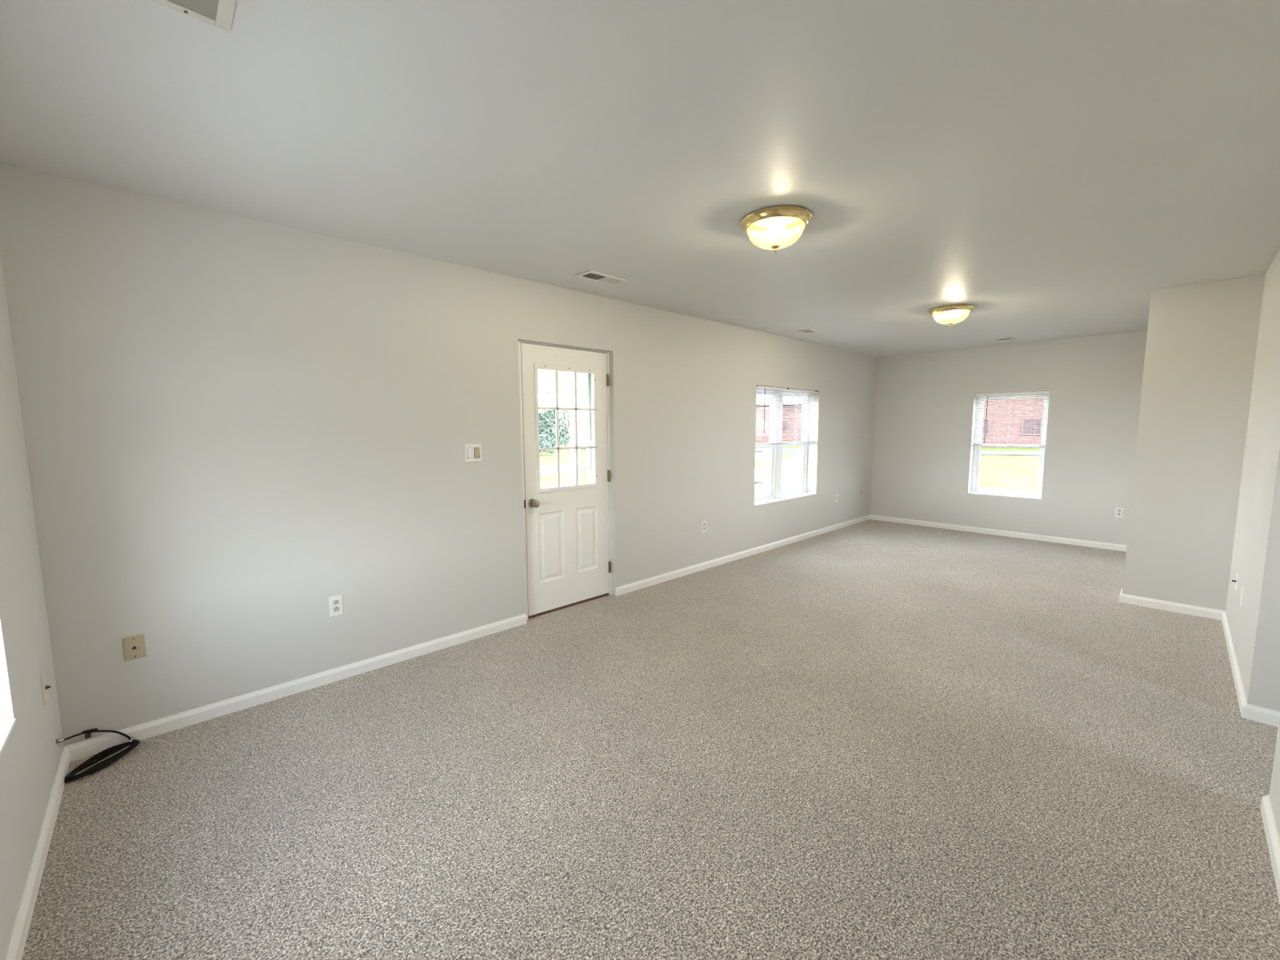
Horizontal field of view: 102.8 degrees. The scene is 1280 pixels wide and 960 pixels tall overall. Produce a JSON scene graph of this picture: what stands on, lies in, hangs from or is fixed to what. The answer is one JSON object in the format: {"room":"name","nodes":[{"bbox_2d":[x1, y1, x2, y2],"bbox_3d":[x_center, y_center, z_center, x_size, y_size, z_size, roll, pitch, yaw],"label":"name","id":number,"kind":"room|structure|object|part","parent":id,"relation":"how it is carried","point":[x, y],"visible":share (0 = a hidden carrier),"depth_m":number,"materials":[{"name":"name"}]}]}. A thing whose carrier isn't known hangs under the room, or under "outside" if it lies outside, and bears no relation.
{"room":"empty living room","nodes":[
{"label":"empty living room","id":0,"kind":"room"},
{"bbox_2d":[0,248,63,959],"bbox_3d":[-0.479,0.272,-0.158,0.200,2.540,6.000,-6,8,-43],"label":"wall","id":1,"kind":"structure","parent":0,"point":[30,757],"depth_m":1.75,"materials":[{"name":"grey paint"}]},
{"bbox_2d":[0,718,16,755],"bbox_3d":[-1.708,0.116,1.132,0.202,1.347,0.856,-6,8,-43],"label":"windowsill","id":2,"kind":"structure","parent":1,"relation":"in","point":[6,726],"depth_m":1.51,"materials":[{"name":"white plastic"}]},
{"bbox_2d":[4,746,70,959],"bbox_3d":[-1.253,1.307,0.930,0.014,0.082,3.515,-6,8,-43],"label":"baseboard","id":3,"kind":"structure","parent":1,"relation":"attached to","point":[16,944],"depth_m":1.61,"materials":[{"name":"white wood"}]},
{"bbox_2d":[40,671,53,705],"bbox_3d":[-2.273,0.795,1.963,0.024,0.114,0.069,-6,8,-43],"label":"jack","id":4,"kind":"object","parent":1,"relation":"attached to","point":[43,681],"visible":1,"depth_m":1.95,"materials":[{"name":"beige plastic"}]},
{"bbox_3d":[-2.280,0.796,1.957,0.005,0.114,0.069,-6,8,-43],"label":"plate","id":5,"kind":"part","parent":4,"relation":"part of","materials":[{"name":"beige plastic"}]},
{"bbox_2d":[0,163,876,746],"bbox_3d":[0.459,-0.265,4.979,8.672,2.540,0.200,-6,8,-43],"label":"wall","id":6,"kind":"structure","parent":0,"point":[234,426],"depth_m":2.72,"materials":[{"name":"grey paint"}]},
{"bbox_2d":[122,634,146,661],"bbox_3d":[-2.291,0.759,2.315,0.070,0.107,0.007,-6,8,-43],"label":"phone jack","id":7,"kind":"object","parent":6,"relation":"attached to","point":[134,646],"visible":1,"depth_m":2.31,"materials":[{"name":"beige plastic"}]},
{"bbox_2d":[65,613,527,761],"bbox_3d":[-1.646,1.098,2.959,2.252,0.082,0.014,-6,8,-43],"label":"baseboard","id":8,"kind":"structure","parent":6,"relation":"attached to","point":[86,748],"depth_m":2.69,"materials":[{"name":"white wood"}]},
{"bbox_2d":[328,594,343,617],"bbox_3d":[-1.704,0.706,2.868,0.069,0.114,0.009,-6,8,-43],"label":"wall outlet","id":9,"kind":"object","parent":6,"relation":"attached to","point":[335,602],"visible":1,"depth_m":2.87,"materials":[{"name":"white plastic"}]},
{"bbox_2d":[333,600,339,605],"bbox_3d":[-1.703,0.687,2.864,0.033,0.028,0.003,-6,8,-43],"label":"receptacle","id":10,"kind":"object","parent":9,"relation":"attached to","point":[335,602],"depth_m":2.86,"materials":[{"name":"white plastic"}]},
{"bbox_2d":[333,606,339,612],"bbox_3d":[-1.703,0.726,2.868,0.033,0.028,0.003,-6,8,-43],"label":"receptacle","id":11,"kind":"object","parent":9,"relation":"attached to","point":[335,609],"depth_m":2.87,"materials":[{"name":"white plastic"}]},
{"bbox_2d":[464,443,482,462],"bbox_3d":[-1.093,-0.177,3.359,0.121,0.121,0.013,-6,8,-43],"label":"light switch","id":12,"kind":"object","parent":6,"relation":"attached to","point":[473,452],"visible":1,"depth_m":3.36,"materials":[{"name":"white plastic"}]},
{"bbox_2d":[537,368,586,395],"bbox_3d":[-1.370,-1.156,5.016,3.800,0.400,2.499,-6,8,-43],"label":"porch roof","id":13,"kind":"structure","parent":6,"relation":"attached to","point":[545,377],"depth_m":6.59,"materials":[{"name":"beige paint"}]},
{"bbox_2d":[518,340,611,619],"bbox_3d":[-0.598,0.001,4.005,0.863,2.041,0.249,-6,8,-43],"label":"door","id":14,"kind":"structure","parent":6,"relation":"in","point":[566,530],"depth_m":3.97,"materials":[{"name":"white"}]},
{"bbox_3d":[-0.769,0.172,3.736,0.066,0.066,0.072,-6,8,-43],"label":"knob","id":15,"kind":"part","parent":14,"relation":"part of","materials":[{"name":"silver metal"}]},
{"bbox_3d":[-0.557,-0.397,3.928,0.570,0.948,0.016,-6,8,-43],"label":"glass frame","id":16,"kind":"part","parent":14,"relation":"part of","materials":[{"name":"glass"}]},
{"bbox_2d":[585,373,592,484],"bbox_3d":[-0.681,0.002,4.094,1.023,2.201,0.185,-6,8,-43],"label":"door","id":17,"kind":"structure","parent":6,"relation":"in","point":[588,375],"depth_m":4.36,"materials":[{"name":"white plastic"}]},
{"bbox_2d":[701,520,706,533],"bbox_3d":[0.637,0.463,5.077,0.069,0.114,0.009,-6,8,-43],"label":"wall outlet","id":18,"kind":"object","parent":6,"relation":"attached to","point":[704,522],"visible":1,"depth_m":5.07,"materials":[{"name":"white plastic"}]},
{"bbox_2d":[615,514,870,595],"bbox_3d":[1.667,0.761,6.085,5.157,0.082,0.014,-6,8,-43],"label":"baseboard","id":19,"kind":"structure","parent":6,"relation":"attached to","point":[631,587],"depth_m":5.34,"materials":[{"name":"white wood"}]},
{"bbox_2d":[754,387,816,506],"bbox_3d":[1.705,-0.428,6.147,1.402,1.326,0.202,-6,8,-43],"label":"window","id":20,"kind":"structure","parent":6,"relation":"in","point":[775,495],"depth_m":6.18,"materials":[{"name":"white plastic"}]},
{"bbox_3d":[1.389,-0.097,5.968,0.574,0.624,0.022,-6,8,-43],"label":"sash","id":21,"kind":"part","parent":20,"relation":"part of","materials":[{"name":"glass"}]},
{"bbox_3d":[1.372,-0.698,5.921,0.574,0.660,0.022,-6,8,-43],"label":"sash","id":22,"kind":"part","parent":20,"relation":"part of","materials":[{"name":"glass"}]},
{"bbox_3d":[1.724,0.227,6.197,1.402,0.013,0.154,-6,8,-43],"label":"sill","id":23,"kind":"part","parent":20,"relation":"part of","materials":[{"name":"white wood"}]},
{"bbox_2d":[755,385,817,447],"bbox_3d":[1.752,-0.744,6.059,1.396,0.676,0.041,-6,8,-43],"label":"window blind","id":24,"kind":"object","parent":20,"relation":"attached to","point":[807,442],"visible":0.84,"depth_m":6.00,"materials":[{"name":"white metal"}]},
{"bbox_3d":[1.329,-0.696,5.668,0.002,0.646,0.029,-6,8,-43],"label":"ladder cord","id":25,"kind":"part","parent":24,"relation":"part of","materials":[{"name":"white fabric"}]},
{"bbox_3d":[1.751,-0.415,6.099,1.384,0.014,0.025,-6,8,-43],"label":"rail","id":26,"kind":"part","parent":24,"relation":"part of","materials":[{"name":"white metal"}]},
{"bbox_3d":[1.927,-0.151,6.475,0.596,0.624,0.022,-6,8,-43],"label":"sash","id":27,"kind":"part","parent":20,"relation":"part of","materials":[{"name":"glass"}]},
{"bbox_3d":[1.909,-0.752,6.428,0.596,0.660,0.022,-6,8,-43],"label":"sash","id":28,"kind":"part","parent":20,"relation":"part of","materials":[{"name":"glass"}]},
{"bbox_2d":[835,493,837,502],"bbox_3d":[2.706,0.248,7.028,0.069,0.114,0.010,-6,8,-43],"label":"cable jack","id":29,"kind":"object","parent":6,"relation":"attached to","point":[836,495],"visible":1,"depth_m":7.02,"materials":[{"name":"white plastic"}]},
{"bbox_2d":[0,0,1279,357],"bbox_3d":[2.588,-1.413,2.599,8.672,0.220,6.400,-6,8,-43],"label":"ceiling","id":30,"kind":"structure","parent":0,"point":[1044,167],"depth_m":1.81,"materials":[{"name":"white paint"}]},
{"bbox_2d":[151,0,235,32],"bbox_3d":[-0.954,-1.112,0.948,0.360,0.012,0.660,-6,8,-43],"label":"ceiling vent","id":31,"kind":"object","parent":30,"relation":"in","point":[219,14],"visible":1,"depth_m":1.24,"materials":[{"name":"white metal"}]},
{"bbox_2d":[575,270,626,285],"bbox_3d":[-0.261,-1.380,3.494,0.330,0.009,0.155,-6,8,-43],"label":"ceiling vent","id":32,"kind":"object","parent":30,"relation":"in","point":[590,275],"visible":1,"depth_m":3.48,"materials":[{"name":"white metal"}]},
{"bbox_2d":[740,204,812,253],"bbox_3d":[0.673,-1.210,2.538,0.344,0.158,0.344,-6,8,-43],"label":"ceiling light","id":33,"kind":"object","parent":30,"relation":"attached to","point":[775,221],"visible":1,"depth_m":2.50,"materials":[{"name":"gold metal"}]},
{"bbox_3d":[0.665,-1.250,2.586,0.056,0.056,0.092,-1,6,-8],"label":"bulb","id":34,"kind":"part","parent":33,"relation":"part of","materials":[{"name":"beige glass"}]},
{"bbox_3d":[0.680,-1.239,2.483,0.056,0.056,0.092,-1,6,-8],"label":"bulb","id":35,"kind":"part","parent":33,"relation":"part of","materials":[{"name":"beige glass"}]},
{"bbox_2d":[796,328,825,335],"bbox_3d":[1.847,-1.598,5.518,0.330,0.009,0.155,-6,8,-43],"label":"ceiling vent","id":36,"kind":"object","parent":30,"relation":"in","point":[810,331],"visible":1,"depth_m":5.49,"materials":[{"name":"white metal"}]},
{"bbox_2d":[928,303,974,326],"bbox_3d":[2.718,-1.418,4.468,0.344,0.158,0.344,-6,8,-43],"label":"ceiling light","id":37,"kind":"object","parent":30,"relation":"attached to","point":[946,311],"visible":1,"depth_m":4.40,"materials":[{"name":"gold metal"}]},
{"bbox_3d":[2.711,-1.458,4.516,0.056,0.056,0.092,-1,6,-8],"label":"bulb","id":38,"kind":"part","parent":37,"relation":"part of","materials":[{"name":"beige glass"}]},
{"bbox_3d":[2.725,-1.447,4.414,0.056,0.056,0.092,-1,6,-8],"label":"bulb","id":39,"kind":"part","parent":37,"relation":"part of","materials":[{"name":"beige glass"}]},
{"bbox_2d":[977,337,1014,342],"bbox_3d":[4.227,-1.664,6.064,0.155,0.009,0.330,-6,8,-43],"label":"ceiling vent","id":40,"kind":"object","parent":30,"relation":"in","point":[1006,338],"visible":1,"depth_m":6.05,"materials":[{"name":"white metal"}]},
{"bbox_2d":[21,519,1279,959],"bbox_3d":[2.598,1.183,2.869,8.672,0.120,6.400,-6,8,-43],"label":"floor","id":41,"kind":"structure","parent":0,"point":[868,740],"depth_m":1.99,"materials":[{"name":"beige carpet"}]},
{"bbox_2d":[56,728,172,782],"bbox_3d":[-2.268,1.121,2.218,0.339,0.172,0.217,-6,8,-43],"label":"cable","id":42,"kind":"object","parent":41,"relation":"on","point":[133,743],"visible":1,"depth_m":2.20,"materials":[{"name":"black rubber"}]},
{"bbox_2d":[870,330,1146,545],"bbox_3d":[4.845,-0.439,6.502,0.200,2.540,3.615,-6,8,-43],"label":"wall","id":43,"kind":"structure","parent":0,"point":[924,424],"depth_m":6.41,"materials":[{"name":"grey paint"}]},
{"bbox_2d":[870,514,1126,551],"bbox_3d":[4.547,0.678,6.781,0.014,0.082,2.964,-6,8,-43],"label":"baseboard","id":44,"kind":"structure","parent":43,"relation":"attached to","point":[958,527],"depth_m":6.58,"materials":[{"name":"white wood"}]},
{"bbox_2d":[968,393,1049,499],"bbox_3d":[4.752,-0.455,6.593,0.202,1.328,0.787,-6,8,-43],"label":"window","id":45,"kind":"structure","parent":43,"relation":"in","point":[975,490],"depth_m":6.69,"materials":[{"name":"white plastic"}]},
{"bbox_3d":[4.737,0.201,6.645,0.154,0.013,0.787,-6,8,-43],"label":"sill","id":46,"kind":"part","parent":45,"relation":"part of","materials":[{"name":"white wood"}]},
{"bbox_3d":[4.800,-0.151,6.669,0.022,0.626,0.711,-6,8,-43],"label":"sash","id":47,"kind":"part","parent":45,"relation":"part of","materials":[{"name":"white plastic"}]},
{"bbox_2d":[972,391,1049,448],"bbox_3d":[4.699,-0.761,6.511,0.040,0.696,0.775,-6,8,-43],"label":"window blind","id":48,"kind":"object","parent":45,"relation":"attached to","point":[1020,446],"visible":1,"depth_m":6.46,"materials":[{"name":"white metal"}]},
{"bbox_3d":[4.512,-0.777,6.715,0.029,0.666,0.002,-6,8,-43],"label":"ladder cord","id":49,"kind":"part","parent":48,"relation":"part of","materials":[{"name":"white fabric"}]},
{"bbox_3d":[4.704,-0.423,6.551,0.025,0.014,0.769,-6,8,-43],"label":"rail","id":50,"kind":"part","parent":48,"relation":"part of","materials":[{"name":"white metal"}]},
{"bbox_3d":[4.814,-0.753,6.622,0.022,0.662,0.711,-6,8,-43],"label":"sash","id":51,"kind":"part","parent":45,"relation":"part of","materials":[{"name":"glass"}]},
{"bbox_2d":[1114,506,1124,517],"bbox_3d":[5.441,0.369,5.804,0.009,0.114,0.069,-6,8,-43],"label":"wall outlet","id":52,"kind":"object","parent":43,"relation":"attached to","point":[1118,511],"visible":1,"depth_m":5.80,"materials":[{"name":"white plastic"}]},
{"bbox_2d":[1122,274,1265,610],"bbox_3d":[4.950,-0.239,4.569,2.322,2.540,0.651,-6,8,-43],"label":"wall","id":53,"kind":"structure","parent":0,"point":[1202,340],"depth_m":3.78,"materials":[{"name":"grey paint"}]},
{"bbox_2d":[1118,593,1225,620],"bbox_3d":[4.068,0.976,3.928,0.014,0.082,0.565,-6,8,-43],"label":"baseboard","id":54,"kind":"structure","parent":53,"relation":"attached to","point":[1215,614],"depth_m":3.91,"materials":[{"name":"white wood"}]},
{"bbox_2d":[1225,248,1279,839],"bbox_3d":[3.803,0.086,1.473,8.272,2.540,2.485,-6,8,-43],"label":"wall","id":55,"kind":"structure","parent":0,"point":[1254,626],"depth_m":2.69,"materials":[{"name":"grey paint"}]},
{"bbox_2d":[1222,611,1247,715],"bbox_3d":[3.602,1.062,3.111,1.822,0.082,0.014,-6,8,-43],"label":"baseboard","id":56,"kind":"structure","parent":55,"relation":"attached to","point":[1242,699],"depth_m":2.93,"materials":[{"name":"white wood"}]},
{"bbox_2d":[1231,571,1239,591],"bbox_3d":[3.812,0.648,3.276,0.069,0.114,0.024,-6,8,-43],"label":"jack","id":57,"kind":"object","parent":55,"relation":"attached to","point":[1237,573],"visible":1,"depth_m":3.25,"materials":[{"name":"white plastic"}]},
{"bbox_3d":[3.818,0.649,3.269,0.069,0.114,0.005,-6,8,-43],"label":"plate","id":58,"kind":"part","parent":57,"relation":"part of","materials":[{"name":"white plastic"}]},
{"bbox_2d":[1240,585,1244,606],"bbox_3d":[3.521,0.679,2.989,0.069,0.114,0.006,-6,8,-43],"label":"blank plate","id":59,"kind":"object","parent":55,"relation":"attached to","point":[1242,586],"visible":1,"depth_m":2.97,"materials":[{"name":"white plastic"}]},
{"bbox_2d":[1260,795,1279,903],"bbox_3d":[1.128,1.314,0.776,3.256,0.082,0.014,-6,8,-43],"label":"baseboard","id":60,"kind":"structure","parent":55,"relation":"attached to","point":[1273,839],"depth_m":1.71,"materials":[{"name":"white wood"}]},
{"bbox_3d":[3.157,0.343,-0.978,4.342,2.540,0.200,-6,8,-43],"label":"wall","id":61,"kind":"structure","parent":0,"visible":0},
{"bbox_2d":[1241,703,1279,727],"bbox_3d":[3.802,1.219,1.595,0.014,0.082,2.499,-6,8,-43],"label":"baseboard","id":62,"kind":"structure","parent":61,"relation":"attached to","point":[1251,712],"depth_m":2.45,"materials":[{"name":"white wood"}]},
{"label":"outside","id":63,"kind":"structure","parent":0,"visible":0},
{"bbox_2d":[559,445,1039,455],"bbox_3d":[22.238,-2.254,40.658,70.910,0.030,6.380,2,6,22],"label":"driveway","id":64,"kind":"structure","parent":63,"point":[793,450],"depth_m":39.49,"materials":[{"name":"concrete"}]},
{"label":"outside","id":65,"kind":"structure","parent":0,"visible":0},
{"bbox_2d":[539,432,1039,491],"bbox_3d":[-11.684,-3.457,55.290,240.000,0.300,210.000,-6,8,-43],"label":"ground","id":66,"kind":"structure","parent":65,"point":[1007,472],"depth_m":25.45,"materials":[{"name":"green plant"}]},
{"bbox_2d":[538,409,554,454],"bbox_3d":[-7.705,-3.709,38.180,2.661,3.902,2.366,-6,8,-43],"label":"evergreen tree","id":67,"kind":"object","parent":66,"relation":"on","point":[542,436],"visible":0.27,"depth_m":38.03,"materials":[{"name":"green plant"}]},
{"bbox_2d":[538,409,562,447],"bbox_3d":[-7.921,-4.246,43.435,2.661,3.888,2.598,-6,8,-43],"label":"evergreen tree","id":68,"kind":"object","parent":66,"relation":"on","point":[550,433],"visible":0.44,"depth_m":43.22,"materials":[{"name":"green plant"}]},
{"bbox_2d":[548,404,568,445],"bbox_3d":[-8.253,-5.117,49.545,2.565,4.362,2.563,1,6,13],"label":"evergreen tree","id":69,"kind":"object","parent":66,"relation":"on","point":[562,435],"visible":0.42,"depth_m":49.22,"materials":[{"name":"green plant"}]},
{"bbox_2d":[558,409,569,446],"bbox_3d":[-8.078,-5.845,55.691,2.341,4.541,2.794,-2,6,-14],"label":"evergreen tree","id":70,"kind":"object","parent":66,"relation":"on","point":[563,428],"visible":0.41,"depth_m":55.31,"materials":[{"name":"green plant"}]},
{"bbox_2d":[558,395,584,435],"bbox_3d":[-6.916,-5.597,49.515,2.352,5.433,3.804,-3,7,-26],"label":"bare tree","id":71,"kind":"object","parent":66,"relation":"on","point":[565,422],"visible":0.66,"depth_m":49.70,"materials":[{"name":"grey plant"}]},
{"bbox_2d":[754,448,769,494],"bbox_3d":[1.133,0.330,9.010,0.130,1.820,2.695,-6,8,-43],"label":"rail fence","id":72,"kind":"object","parent":66,"relation":"on","point":[765,457],"visible":0.24,"depth_m":7.99,"materials":[{"name":"white paint"}]},
{"bbox_3d":[1.131,-0.098,8.966,0.040,0.090,2.433,-6,8,-43],"label":"rail","id":73,"kind":"part","parent":72,"relation":"part of","materials":[{"name":"white paint"}]},
{"bbox_3d":[1.130,-0.436,8.931,0.040,0.090,2.433,-6,8,-43],"label":"rail","id":74,"kind":"part","parent":72,"relation":"part of","materials":[{"name":"white paint"}]},
{"bbox_3d":[2.016,0.423,8.084,0.130,1.820,0.130,-6,8,-43],"label":"post","id":75,"kind":"part","parent":72,"relation":"part of","materials":[{"name":"white paint"}]},
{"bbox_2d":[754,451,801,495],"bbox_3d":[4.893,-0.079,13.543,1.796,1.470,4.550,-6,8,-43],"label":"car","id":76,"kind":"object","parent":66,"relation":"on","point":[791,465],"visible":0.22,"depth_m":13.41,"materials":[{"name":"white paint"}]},
{"bbox_2d":[755,398,1044,448],"bbox_3d":[24.111,-7.088,56.034,34.800,6.500,8.800,2,6,22],"label":"brick building","id":77,"kind":"structure","parent":66,"relation":"on","point":[997,429],"depth_m":47.91,"materials":[{"name":"red brick"}]},
{"bbox_3d":[15.190,-5.695,55.530,1.300,1.300,0.018,2,6,22],"label":"pane","id":78,"kind":"part","parent":77,"relation":"part of","materials":[{"name":"grey glass"}]},
{"bbox_3d":[32.282,-5.029,48.483,1.300,1.300,0.018,2,6,22],"label":"pane","id":79,"kind":"part","parent":77,"relation":"part of","materials":[{"name":"grey glass"}]},
{"bbox_3d":[35.978,-4.885,46.959,1.300,1.300,0.018,2,6,22],"label":"pane","id":80,"kind":"part","parent":77,"relation":"part of","materials":[{"name":"grey glass"}]},
{"bbox_3d":[-1.292,1.318,5.199,3.400,0.560,2.299,-6,8,-43],"label":"floor","id":81,"kind":"structure","parent":66,"relation":"on","visible":0},
{"bbox_2d":[568,394,581,485],"bbox_3d":[-0.873,-0.151,6.934,0.100,2.000,0.100,-6,8,-43],"label":"porch post","id":82,"kind":"object","parent":81,"relation":"on","point":[571,396],"visible":0.36,"depth_m":6.87,"materials":[{"name":"white paint"}]},
{"bbox_3d":[-3.194,0.085,4.744,0.100,2.000,0.100,-6,8,-43],"label":"porch post","id":83,"kind":"object","parent":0,"visible":0},
{"bbox_2d":[539,468,573,488],"bbox_3d":[-2.033,0.082,5.851,3.096,0.250,0.060,-6,8,-43],"label":"porch railing","id":84,"kind":"object","parent":83,"relation":"attached to","point":[562,470],"visible":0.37,"depth_m":6.68,"materials":[{"name":"white paint"}]},
{"bbox_3d":[-2.033,-0.018,5.841,3.096,0.050,0.060,-6,8,-43],"label":"rail","id":85,"kind":"part","parent":84,"relation":"part of","materials":[{"name":"white paint"}]},
{"bbox_3d":[-2.032,0.186,5.862,3.096,0.040,0.040,-6,8,-43],"label":"rail","id":86,"kind":"part","parent":84,"relation":"part of","materials":[{"name":"white paint"}]},
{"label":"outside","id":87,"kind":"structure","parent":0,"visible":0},
{"bbox_2d":[539,451,796,470],"bbox_3d":[-22.454,1.244,8.769,100.000,0.030,3.000,-6,8,-43],"label":"road","id":88,"kind":"structure","parent":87,"point":[583,466],"depth_m":26.76,"materials":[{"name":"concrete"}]}
]}

